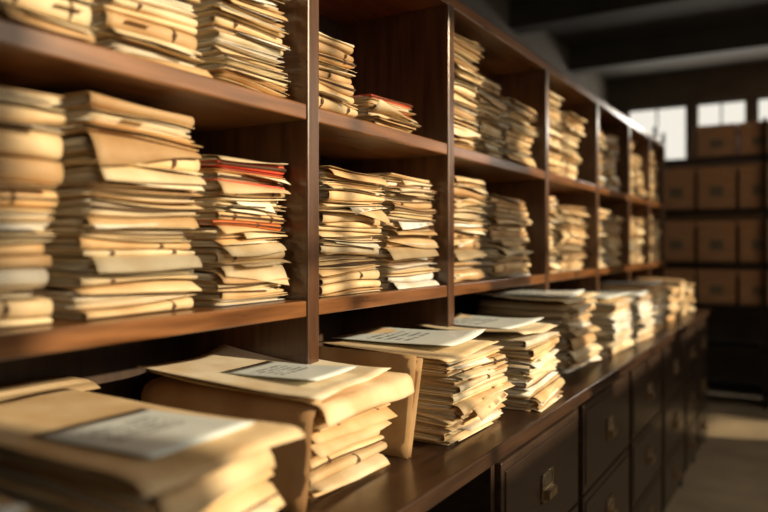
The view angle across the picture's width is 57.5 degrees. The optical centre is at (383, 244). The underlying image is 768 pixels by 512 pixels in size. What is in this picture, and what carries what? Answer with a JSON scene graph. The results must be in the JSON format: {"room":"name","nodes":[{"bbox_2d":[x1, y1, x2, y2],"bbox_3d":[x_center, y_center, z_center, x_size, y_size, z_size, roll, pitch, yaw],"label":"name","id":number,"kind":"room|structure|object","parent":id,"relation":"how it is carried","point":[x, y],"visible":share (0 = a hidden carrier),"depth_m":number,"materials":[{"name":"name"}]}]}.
{"room":"archive room","nodes":[
{"label":"archive room","id":0,"kind":"room"},
{"bbox_2d":[458,0,607,103],"bbox_3d":[-0.023,-0.200,4.052,0.150,3.500,10.400,0,0,31],"label":"wall","id":1,"kind":"structure","parent":0,"point":[543,44],"depth_m":6.29,"materials":[{"name":"paint"}]},
{"bbox_2d":[509,0,767,80],"bbox_3d":[1.856,-2.000,2.909,4.550,0.100,10.400,0,0,31],"label":"ceiling","id":2,"kind":"structure","parent":0,"point":[729,12],"depth_m":6.30,"materials":[{"name":"paint"}]},
{"bbox_2d":[510,0,726,34],"bbox_3d":[2.869,-1.840,4.575,4.250,0.220,0.200,0,0,31],"label":"ceiling beam","id":3,"kind":"structure","parent":2,"relation":"attached to","point":[526,16],"depth_m":5.35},
{"bbox_2d":[569,20,767,74],"bbox_3d":[3.701,-1.840,5.942,4.250,0.220,0.200,0,0,31],"label":"ceiling beam","id":4,"kind":"structure","parent":2,"relation":"attached to","point":[750,37],"depth_m":6.47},
{"bbox_2d":[608,62,767,383],"bbox_3d":[4.519,-0.200,7.288,4.250,3.500,0.150,0,0,31],"label":"wall","id":5,"kind":"structure","parent":0,"point":[750,81],"depth_m":7.71,"materials":[{"name":"paint"}]},
{"bbox_2d":[626,103,687,157],"bbox_3d":[3.162,-1.265,8.107,0.680,0.670,0.060,0,0,31],"label":"window","id":6,"kind":"structure","parent":5,"relation":"in","point":[656,108],"depth_m":8.05,"materials":[{"name":"glass"}]},
{"bbox_2d":[695,98,747,157],"bbox_3d":[3.739,-1.265,7.756,0.530,0.670,0.060,0,0,31],"label":"window","id":7,"kind":"structure","parent":5,"relation":"in","point":[745,100],"depth_m":7.77,"materials":[{"name":"glass"},{"name":"painted frame"}]},
{"bbox_2d":[755,96,767,120],"bbox_3d":[4.226,-1.265,7.460,0.470,0.670,0.060,0,0,31],"label":"window","id":8,"kind":"structure","parent":5,"relation":"in","point":[757,99],"depth_m":7.55,"materials":[{"name":"glass"}]},
{"bbox_2d":[665,392,767,511],"bbox_3d":[1.856,1.600,2.909,4.550,0.100,10.400,0,0,31],"label":"floor","id":9,"kind":"structure","parent":0,"point":[729,472],"depth_m":4.99,"materials":[{"name":"concrete"}]},
{"bbox_2d":[427,408,577,511],"bbox_3d":[0.185,1.046,2.304,0.762,1.009,0.768,0,0,31],"label":"base cabinet","id":10,"kind":"object","parent":9,"relation":"on","point":[541,475],"visible":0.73,"depth_m":2.02,"materials":[{"name":"brown wood"}]},
{"bbox_2d":[576,372,628,511],"bbox_3d":[0.593,1.046,2.975,0.762,1.009,0.798,0,0,31],"label":"base cabinet","id":11,"kind":"object","parent":9,"relation":"on","point":[603,419],"visible":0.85,"depth_m":2.73,"materials":[{"name":"brown wood"}]},
{"bbox_2d":[627,349,661,511],"bbox_3d":[1.008,1.046,3.659,0.762,1.009,0.798,0,0,31],"label":"base cabinet","id":12,"kind":"object","parent":9,"relation":"on","point":[645,379],"visible":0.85,"depth_m":3.41,"materials":[{"name":"brown wood"}]},
{"bbox_2d":[660,334,683,511],"bbox_3d":[1.424,1.046,4.342,0.762,1.009,0.798,0,0,31],"label":"base cabinet","id":13,"kind":"object","parent":9,"relation":"on","point":[672,409],"visible":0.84,"depth_m":4.06,"materials":[{"name":"brown wood"}]},
{"bbox_2d":[682,325,696,484],"bbox_3d":[1.782,1.046,4.932,0.762,1.009,0.578,0,0,31],"label":"base cabinet","id":14,"kind":"object","parent":9,"relation":"on","point":[690,336],"visible":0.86,"depth_m":4.68,"materials":[{"name":"brown wood"}]},
{"bbox_2d":[695,318,706,449],"bbox_3d":[2.087,1.046,5.432,0.762,1.009,0.588,0,0,31],"label":"base cabinet","id":15,"kind":"object","parent":9,"relation":"on","point":[701,370],"visible":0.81,"depth_m":5.18,"materials":[{"name":"brown wood"}]},
{"bbox_2d":[653,118,767,409],"bbox_3d":[4.107,0.175,6.573,2.910,2.750,0.500,0,0,31],"label":"storage rack","id":16,"kind":"object","parent":9,"relation":"on","point":[719,386],"visible":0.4,"depth_m":6.76,"materials":[{"name":"metal"}]},
{"bbox_2d":[665,168,696,209],"bbox_3d":[3.044,-0.559,7.220,0.357,0.418,0.412,0,0,31],"label":"box","id":17,"kind":"object","parent":16,"relation":"in","point":[680,183],"visible":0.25,"depth_m":7.03,"materials":[{"name":"cardboard"}]},
{"bbox_2d":[665,221,696,261],"bbox_3d":[3.044,-0.035,7.220,0.357,0.408,0.412,0,0,31],"label":"box","id":18,"kind":"object","parent":16,"relation":"in","point":[680,236],"visible":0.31,"depth_m":7.03,"materials":[{"name":"cardboard"}]},
{"bbox_2d":[665,268,700,302],"bbox_3d":[3.044,0.410,7.220,0.357,0.338,0.412,0,0,31],"label":"box","id":19,"kind":"object","parent":16,"relation":"in","point":[689,275],"visible":0.32,"depth_m":7.02,"materials":[{"name":"cardboard"}]},
{"bbox_2d":[697,165,738,208],"bbox_3d":[3.360,-0.559,7.027,0.357,0.418,0.412,0,0,31],"label":"box","id":20,"kind":"object","parent":16,"relation":"in","point":[718,186],"visible":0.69,"depth_m":6.86,"materials":[{"name":"cardboard"}]},
{"bbox_2d":[697,220,738,262],"bbox_3d":[3.360,-0.035,7.027,0.357,0.408,0.412,0,0,31],"label":"box","id":21,"kind":"object","parent":16,"relation":"in","point":[717,241],"visible":0.84,"depth_m":6.86,"materials":[{"name":"cardboard"}]},
{"bbox_2d":[697,123,738,157],"bbox_3d":[3.360,-1.020,7.027,0.357,0.318,0.412,0,0,31],"label":"box","id":22,"kind":"object","parent":16,"relation":"on","point":[718,140],"visible":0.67,"depth_m":6.85,"materials":[{"name":"cardboard"}]},
{"bbox_2d":[697,268,739,304],"bbox_3d":[3.360,0.410,7.027,0.357,0.338,0.412,0,0,31],"label":"box","id":23,"kind":"object","parent":16,"relation":"in","point":[714,285],"visible":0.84,"depth_m":6.86,"materials":[{"name":"cardboard"}]},
{"bbox_2d":[738,164,761,207],"bbox_3d":[3.676,-0.559,6.835,0.357,0.418,0.412,0,0,31],"label":"box","id":24,"kind":"object","parent":16,"relation":"in","point":[750,176],"visible":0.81,"depth_m":6.70,"materials":[{"name":"cardboard"}]},
{"bbox_2d":[738,220,761,262],"bbox_3d":[3.676,-0.035,6.835,0.357,0.408,0.412,0,0,31],"label":"box","id":25,"kind":"object","parent":16,"relation":"in","point":[750,231],"visible":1,"depth_m":6.70,"materials":[{"name":"cardboard"}]},
{"bbox_2d":[738,269,761,305],"bbox_3d":[3.676,0.410,6.835,0.357,0.338,0.412,0,0,31],"label":"box","id":26,"kind":"object","parent":16,"relation":"in","point":[750,280],"visible":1,"depth_m":6.70,"materials":[{"name":"cardboard"}]},
{"bbox_2d":[738,121,761,154],"bbox_3d":[3.676,-1.020,6.835,0.357,0.318,0.412,0,0,31],"label":"box","id":27,"kind":"object","parent":16,"relation":"on","point":[750,133],"visible":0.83,"depth_m":6.70,"materials":[{"name":"cardboard"}]},
{"bbox_3d":[-1.012,1.046,0.335,0.762,1.009,0.758,0,0,31],"label":"cabinet","id":28,"kind":"object","parent":9,"relation":"on","visible":0},
{"bbox_2d":[0,0,711,511],"bbox_3d":[0.505,-0.140,2.853,0.780,1.360,6.725,0,0,31],"label":"shelving unit","id":29,"kind":"object","parent":28,"relation":"on","point":[403,50],"visible":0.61,"depth_m":1.83,"materials":[{"name":"brown wood"}]},
{"bbox_2d":[0,495,36,511],"bbox_3d":[-0.614,0.405,0.767,0.427,0.188,0.386,0,0,31],"label":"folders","id":30,"kind":"object","parent":29,"relation":"on","point":[3,500],"visible":0.31,"depth_m":0.88,"materials":[{"name":"paper"}]},
{"bbox_2d":[0,504,29,511],"bbox_3d":[-0.592,0.309,0.758,0.300,0.013,0.230,0,0,20],"label":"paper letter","id":31,"kind":"object","parent":30,"relation":"on","point":[3,507],"visible":1,"depth_m":0.81,"materials":[{"name":"white paper"}]},
{"bbox_2d":[0,86,67,327],"bbox_3d":[-0.700,-0.065,1.106,0.348,0.387,0.249,0,0,31],"label":"folders","id":32,"kind":"object","parent":29,"relation":"on","point":[30,140],"visible":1,"depth_m":1.10,"materials":[{"name":"paper"}]},
{"bbox_2d":[0,0,98,43],"bbox_3d":[-0.650,-0.513,1.188,0.328,0.364,0.189,0,0,31],"label":"folders","id":33,"kind":"object","parent":29,"relation":"on","point":[71,19],"visible":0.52,"depth_m":1.13,"materials":[{"name":"paper"}]},
{"bbox_2d":[0,375,99,400],"bbox_3d":[-0.726,0.389,1.360,0.175,0.220,0.350,0,0,31],"label":"folders","id":34,"kind":"object","parent":29,"relation":"on","point":[9,390],"visible":0.06,"depth_m":1.43,"materials":[{"name":"paper"}]},
{"bbox_2d":[26,91,206,319],"bbox_3d":[-0.552,-0.067,1.366,0.327,0.392,0.279,0,0,31],"label":"folders","id":35,"kind":"object","parent":29,"relation":"on","point":[124,164],"visible":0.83,"depth_m":1.26,"materials":[{"name":"paper"}]},
{"bbox_2d":[0,446,284,511],"bbox_3d":[-0.440,0.394,1.114,0.539,0.209,0.274,0,0,29],"label":"folders","id":36,"kind":"object","parent":29,"relation":"on","point":[45,485],"visible":0.52,"depth_m":0.99,"materials":[{"name":"paper"}]},
{"bbox_2d":[0,388,304,497],"bbox_3d":[-0.447,0.283,1.106,0.567,0.042,0.315,0,0,30],"label":"manila folder","id":37,"kind":"object","parent":36,"relation":"on","point":[21,417],"visible":0.8,"depth_m":1.01,"materials":[{"name":"beige paper"}]},
{"bbox_2d":[32,408,254,458],"bbox_3d":[-0.356,0.277,1.051,0.245,0.007,0.205,0,0,28],"label":"paper label","id":38,"kind":"object","parent":37,"relation":"on","point":[148,433],"visible":1,"depth_m":1.03,"materials":[{"name":"white paper"}]},
{"bbox_2d":[87,0,212,77],"bbox_3d":[-0.533,-0.519,1.389,0.337,0.375,0.232,0,0,31],"label":"folders","id":39,"kind":"object","parent":29,"relation":"on","point":[159,31],"visible":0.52,"depth_m":1.31,"materials":[{"name":"paper"}]},
{"bbox_2d":[172,155,290,305],"bbox_3d":[-0.402,-0.038,1.621,0.330,0.335,0.241,0,0,31],"label":"folders","id":40,"kind":"object","parent":29,"relation":"on","point":[241,264],"visible":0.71,"depth_m":1.51,"materials":[{"name":"paper"}]},
{"bbox_2d":[188,0,290,97],"bbox_3d":[-0.396,-0.532,1.616,0.334,0.402,0.242,0,0,31],"label":"folders","id":41,"kind":"object","parent":29,"relation":"on","point":[239,42],"visible":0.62,"depth_m":1.52,"materials":[{"name":"paper"}]},
{"bbox_2d":[141,376,356,511],"bbox_3d":[-0.304,0.400,1.487,0.475,0.197,0.176,0,0,31],"label":"manila folder","id":42,"kind":"object","parent":29,"relation":"on","point":[292,459],"visible":0.33,"depth_m":1.37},
{"bbox_2d":[319,32,357,117],"bbox_3d":[-0.247,-0.442,1.894,0.340,0.221,0.241,0,0,31],"label":"folders","id":43,"kind":"object","parent":29,"relation":"on","point":[336,89],"visible":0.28,"depth_m":1.85,"materials":[{"name":"paper"}]},
{"bbox_2d":[308,403,396,498],"bbox_3d":[-0.238,0.402,1.595,0.468,0.195,0.306,0,0,31],"label":"folders","id":44,"kind":"object","parent":29,"relation":"on","point":[347,451],"visible":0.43,"depth_m":1.46,"materials":[{"name":"paper"}]},
{"bbox_2d":[149,371,413,427],"bbox_3d":[-0.223,0.308,1.581,0.487,0.069,0.355,0,0,30],"label":"manila folder","id":45,"kind":"object","parent":44,"relation":"on","point":[386,387],"visible":0.41,"depth_m":1.46,"materials":[{"name":"beige paper"}]},
{"bbox_2d":[138,344,390,400],"bbox_3d":[-0.257,0.268,1.560,0.450,0.050,0.330,0,0,24],"label":"manila folder","id":46,"kind":"object","parent":45,"relation":"on","point":[209,366],"visible":0.77,"depth_m":1.50,"materials":[{"name":"beige paper"}]},
{"bbox_2d":[222,361,356,380],"bbox_3d":[-0.205,0.273,1.529,0.240,0.007,0.170,0,0,26],"label":"paper letter","id":47,"kind":"object","parent":46,"relation":"on","point":[266,368],"visible":1,"depth_m":1.52,"materials":[{"name":"white paper"}]},
{"bbox_2d":[319,165,390,296],"bbox_3d":[-0.193,-0.036,1.923,0.343,0.330,0.303,0,0,31],"label":"folders","id":48,"kind":"object","parent":29,"relation":"on","point":[349,201],"visible":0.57,"depth_m":1.84,"materials":[{"name":"paper"}]},
{"bbox_2d":[319,346,422,458],"bbox_3d":[-0.059,0.381,1.740,0.331,0.235,0.064,0,0,31],"label":"manila folder","id":49,"kind":"object","parent":29,"relation":"on","point":[399,434],"visible":0.25,"depth_m":1.67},
{"bbox_2d":[350,94,419,132],"bbox_3d":[-0.084,-0.388,2.134,0.341,0.116,0.270,0,0,31],"label":"folders","id":50,"kind":"object","parent":29,"relation":"on","point":[372,108],"visible":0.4,"depth_m":2.01,"materials":[{"name":"paper"}]},
{"bbox_2d":[365,173,438,288],"bbox_3d":[-0.021,-0.042,2.220,0.340,0.341,0.300,0,0,31],"label":"folders","id":51,"kind":"object","parent":29,"relation":"on","point":[406,245],"visible":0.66,"depth_m":2.11,"materials":[{"name":"paper"}]},
{"bbox_2d":[333,345,514,444],"bbox_3d":[0.115,0.389,1.944,0.416,0.220,0.372,0,0,31],"label":"folders","id":52,"kind":"object","parent":29,"relation":"on","point":[457,399],"visible":0.59,"depth_m":1.76,"materials":[{"name":"paper"}]},
{"bbox_2d":[319,327,498,362],"bbox_3d":[0.075,0.270,1.932,0.380,0.032,0.370,0,0,28],"label":"manila folder","id":53,"kind":"object","parent":52,"relation":"on","point":[447,354],"visible":0.75,"depth_m":1.86,"materials":[{"name":"beige paper"}]},
{"bbox_2d":[333,327,485,345],"bbox_3d":[0.077,0.256,2.013,0.360,0.017,0.290,0,0,26],"label":"paper letter","id":54,"kind":"object","parent":53,"relation":"on","point":[404,336],"visible":0.98,"depth_m":2.00,"materials":[{"name":"white paper"}]},
{"bbox_2d":[454,33,484,151],"bbox_3d":[0.168,-0.532,2.524,0.346,0.402,0.266,0,0,31],"label":"folders","id":55,"kind":"object","parent":29,"relation":"on","point":[466,52],"visible":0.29,"depth_m":2.47,"materials":[{"name":"paper"}]},
{"bbox_2d":[454,176,487,282],"bbox_3d":[0.177,-0.063,2.545,0.339,0.384,0.312,0,0,31],"label":"folders","id":56,"kind":"object","parent":29,"relation":"on","point":[467,201],"visible":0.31,"depth_m":2.48,"materials":[{"name":"paper"}]},
{"bbox_2d":[467,74,506,158],"bbox_3d":[0.302,-0.487,2.758,0.325,0.312,0.228,0,0,31],"label":"folders","id":57,"kind":"object","parent":29,"relation":"on","point":[489,108],"visible":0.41,"depth_m":2.67,"materials":[{"name":"paper"}]},
{"bbox_2d":[276,308,711,511],"bbox_3d":[0.505,0.520,2.853,0.780,0.040,6.725,0,0,31],"label":"countertop","id":58,"kind":"structure","parent":29,"relation":"on","point":[433,472],"depth_m":1.69,"materials":[{"name":"brown wood"}]},
{"bbox_2d":[473,194,532,277],"bbox_3d":[0.410,-0.035,2.905,0.350,0.328,0.407,0,0,31],"label":"folders","id":59,"kind":"object","parent":29,"relation":"on","point":[504,236],"visible":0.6,"depth_m":2.77,"materials":[{"name":"paper"}]},
{"bbox_2d":[495,98,537,167],"bbox_3d":[0.463,-0.465,3.010,0.342,0.268,0.316,0,0,31],"label":"folders","id":60,"kind":"object","parent":29,"relation":"on","point":[518,136],"visible":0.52,"depth_m":2.90,"materials":[{"name":"paper"}]},
{"bbox_2d":[471,331,564,411],"bbox_3d":[0.366,0.392,2.321,0.406,0.214,0.377,0,0,28],"label":"folders","id":61,"kind":"object","parent":29,"relation":"on","point":[532,362],"visible":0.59,"depth_m":2.14,"materials":[{"name":"paper"}]},
{"bbox_2d":[416,313,557,334],"bbox_3d":[0.350,0.265,2.327,0.360,0.033,0.360,0,0,30],"label":"manila folder","id":62,"kind":"object","parent":61,"relation":"on","point":[533,327],"visible":0.56,"depth_m":2.27,"materials":[{"name":"beige paper"}]},
{"bbox_2d":[454,315,543,328],"bbox_3d":[0.333,0.256,2.396,0.340,0.017,0.270,0,0,37],"label":"paper letter","id":63,"kind":"object","parent":62,"relation":"on","point":[476,321],"visible":0.76,"depth_m":2.37,"materials":[{"name":"white paper"}]},
{"bbox_2d":[475,296,602,372],"bbox_3d":[0.656,0.361,2.962,0.452,0.275,0.413,0,0,31],"label":"folders","id":64,"kind":"object","parent":29,"relation":"on","point":[575,348],"visible":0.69,"depth_m":2.81,"materials":[{"name":"paper"}]},
{"bbox_2d":[476,292,599,303],"bbox_3d":[0.645,0.212,2.967,0.420,0.033,0.420,0,0,34],"label":"manila folder","id":65,"kind":"object","parent":64,"relation":"on","point":[582,296],"visible":0.57,"depth_m":2.87,"materials":[{"name":"beige paper"}]},
{"bbox_2d":[489,289,584,296],"bbox_3d":[0.652,0.201,2.998,0.360,0.015,0.280,0,0,26],"label":"paper letter","id":66,"kind":"object","parent":65,"relation":"on","point":[572,293],"visible":0.99,"depth_m":2.97,"materials":[{"name":"white paper"}]},
{"bbox_2d":[549,196,561,272],"bbox_3d":[0.660,-0.052,3.338,0.334,0.363,0.204,0,0,31],"label":"folders","id":67,"kind":"object","parent":29,"relation":"on","point":[552,264],"visible":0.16,"depth_m":3.31,"materials":[{"name":"paper"}]},
{"bbox_2d":[549,91,567,175],"bbox_3d":[0.688,-0.530,3.374,0.343,0.398,0.287,0,0,31],"label":"folders","id":68,"kind":"object","parent":29,"relation":"on","point":[555,137],"visible":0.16,"depth_m":3.33,"materials":[{"name":"paper"}]},
{"bbox_2d":[549,205,589,270],"bbox_3d":[0.868,-0.040,3.684,0.348,0.338,0.464,0,0,31],"label":"folders","id":69,"kind":"object","parent":29,"relation":"on","point":[568,235],"visible":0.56,"depth_m":3.57,"materials":[{"name":"paper"}]},
{"bbox_2d":[555,111,587,179],"bbox_3d":[0.855,-0.507,3.652,0.349,0.351,0.300,0,0,31],"label":"folders","id":70,"kind":"object","parent":29,"relation":"on","point":[570,123],"visible":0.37,"depth_m":3.56,"materials":[{"name":"paper"}]},
{"bbox_2d":[599,130,606,186],"bbox_3d":[1.124,-0.510,4.116,0.325,0.358,0.266,0,0,31],"label":"folders","id":71,"kind":"object","parent":29,"relation":"on","point":[601,142],"visible":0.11,"depth_m":4.10,"materials":[{"name":"paper"}]},
{"bbox_2d":[599,208,611,267],"bbox_3d":[1.141,-0.044,4.122,0.342,0.344,0.299,0,0,31],"label":"folders","id":72,"kind":"object","parent":29,"relation":"on","point":[603,213],"visible":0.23,"depth_m":4.11,"materials":[{"name":"paper"}]},
{"bbox_2d":[599,135,621,191],"bbox_3d":[1.295,-0.505,4.384,0.338,0.348,0.267,0,0,31],"label":"folders","id":73,"kind":"object","parent":29,"relation":"on","point":[612,146],"visible":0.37,"depth_m":4.28,"materials":[{"name":"paper"}]},
{"bbox_2d":[588,296,635,356],"bbox_3d":[0.966,0.369,3.398,0.428,0.261,0.409,0,0,31],"label":"folders","id":74,"kind":"object","parent":29,"relation":"on","point":[612,316],"visible":0.48,"depth_m":3.19,"materials":[{"name":"paper"}]},
{"bbox_2d":[591,292,630,298],"bbox_3d":[0.965,0.237,3.416,0.380,0.013,0.340,0,0,37],"label":"paper letter","id":75,"kind":"object","parent":74,"relation":"on","point":[605,295],"visible":0.3,"depth_m":3.36,"materials":[{"name":"white paper"}]},
{"bbox_2d":[599,215,624,265],"bbox_3d":[1.334,-0.030,4.425,0.340,0.318,0.316,0,0,31],"label":"folders","id":76,"kind":"object","parent":29,"relation":"on","point":[610,243],"visible":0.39,"depth_m":4.31,"materials":[{"name":"paper"}]},
{"bbox_2d":[631,141,635,195],"bbox_3d":[1.539,-0.519,4.793,0.324,0.376,0.240,0,0,31],"label":"folders","id":77,"kind":"object","parent":29,"relation":"on","point":[632,146],"visible":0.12,"depth_m":4.78,"materials":[{"name":"paper"}]},
{"bbox_2d":[631,217,636,263],"bbox_3d":[1.546,-0.042,4.800,0.316,0.342,0.259,0,0,31],"label":"folders","id":78,"kind":"object","parent":29,"relation":"on","point":[632,222],"visible":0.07,"depth_m":4.80,"materials":[{"name":"paper"}]},
{"bbox_2d":[599,280,669,331],"bbox_3d":[1.490,0.363,4.255,0.417,0.272,0.372,0,0,31],"label":"folders","id":79,"kind":"object","parent":29,"relation":"on","point":[658,295],"visible":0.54,"depth_m":4.13,"materials":[{"name":"paper"}]},
{"bbox_2d":[599,281,661,284],"bbox_3d":[1.493,0.226,4.265,0.340,0.015,0.300,0,0,31],"label":"paper letter","id":80,"kind":"object","parent":79,"relation":"on","point":[646,282],"visible":0.97,"depth_m":4.28,"materials":[{"name":"grey paper"}]},
{"bbox_2d":[631,217,644,262],"bbox_3d":[1.704,-0.034,5.062,0.330,0.326,0.267,0,0,31],"label":"folders","id":81,"kind":"object","parent":29,"relation":"on","point":[638,232],"visible":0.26,"depth_m":4.97,"materials":[{"name":"paper"}]},
{"bbox_2d":[631,154,646,197],"bbox_3d":[1.700,-0.487,5.040,0.341,0.312,0.286,0,0,31],"label":"folders","id":82,"kind":"object","parent":29,"relation":"on","point":[637,183],"visible":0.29,"depth_m":4.93,"materials":[{"name":"paper"}]},
{"bbox_2d":[622,293,656,341],"bbox_3d":[1.238,0.383,3.824,0.434,0.232,0.372,0,0,31],"label":"folders","id":83,"kind":"object","parent":29,"relation":"on","point":[640,307],"visible":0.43,"depth_m":3.65,"materials":[{"name":"paper"}]},
{"bbox_2d":[607,291,647,295],"bbox_3d":[1.233,0.262,3.838,0.380,0.013,0.300,0,0,26],"label":"paper letter","id":84,"kind":"object","parent":83,"relation":"on","point":[637,293],"visible":0.36,"depth_m":3.81,"materials":[{"name":"white paper"}]},
{"bbox_2d":[651,150,656,199],"bbox_3d":[1.902,-0.531,5.362,0.332,0.399,0.251,0,0,31],"label":"folders","id":85,"kind":"object","parent":29,"relation":"on","point":[652,154],"visible":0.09,"depth_m":5.35,"materials":[{"name":"paper"}]},
{"bbox_2d":[651,167,659,202],"bbox_3d":[2.032,-0.472,5.610,0.316,0.282,0.246,0,0,31],"label":"folders","id":86,"kind":"object","parent":29,"relation":"on","point":[654,171],"visible":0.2,"depth_m":5.55,"materials":[{"name":"paper"}]},
{"bbox_2d":[651,220,662,260],"bbox_3d":[2.050,-0.037,5.598,0.318,0.332,0.250,0,0,31],"label":"folders","id":87,"kind":"object","parent":29,"relation":"on","point":[655,250],"visible":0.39,"depth_m":5.49,"materials":[{"name":"paper"}]},
{"bbox_2d":[631,277,688,316],"bbox_3d":[1.954,0.368,5.020,0.409,0.261,0.323,0,0,31],"label":"folders","id":88,"kind":"object","parent":29,"relation":"on","point":[682,304],"visible":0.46,"depth_m":4.92,"materials":[{"name":"paper"}]},
{"bbox_2d":[659,287,681,323],"bbox_3d":[1.737,0.386,4.646,0.414,0.226,0.333,0,0,31],"label":"folders","id":89,"kind":"object","parent":29,"relation":"on","point":[668,313],"visible":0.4,"depth_m":4.48,"materials":[{"name":"paper"}]},
{"bbox_2d":[683,283,696,311],"bbox_3d":[2.178,0.396,5.406,0.418,0.205,0.335,0,0,31],"label":"folders","id":90,"kind":"object","parent":29,"relation":"on","point":[689,291],"visible":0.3,"depth_m":5.28,"materials":[{"name":"paper"}]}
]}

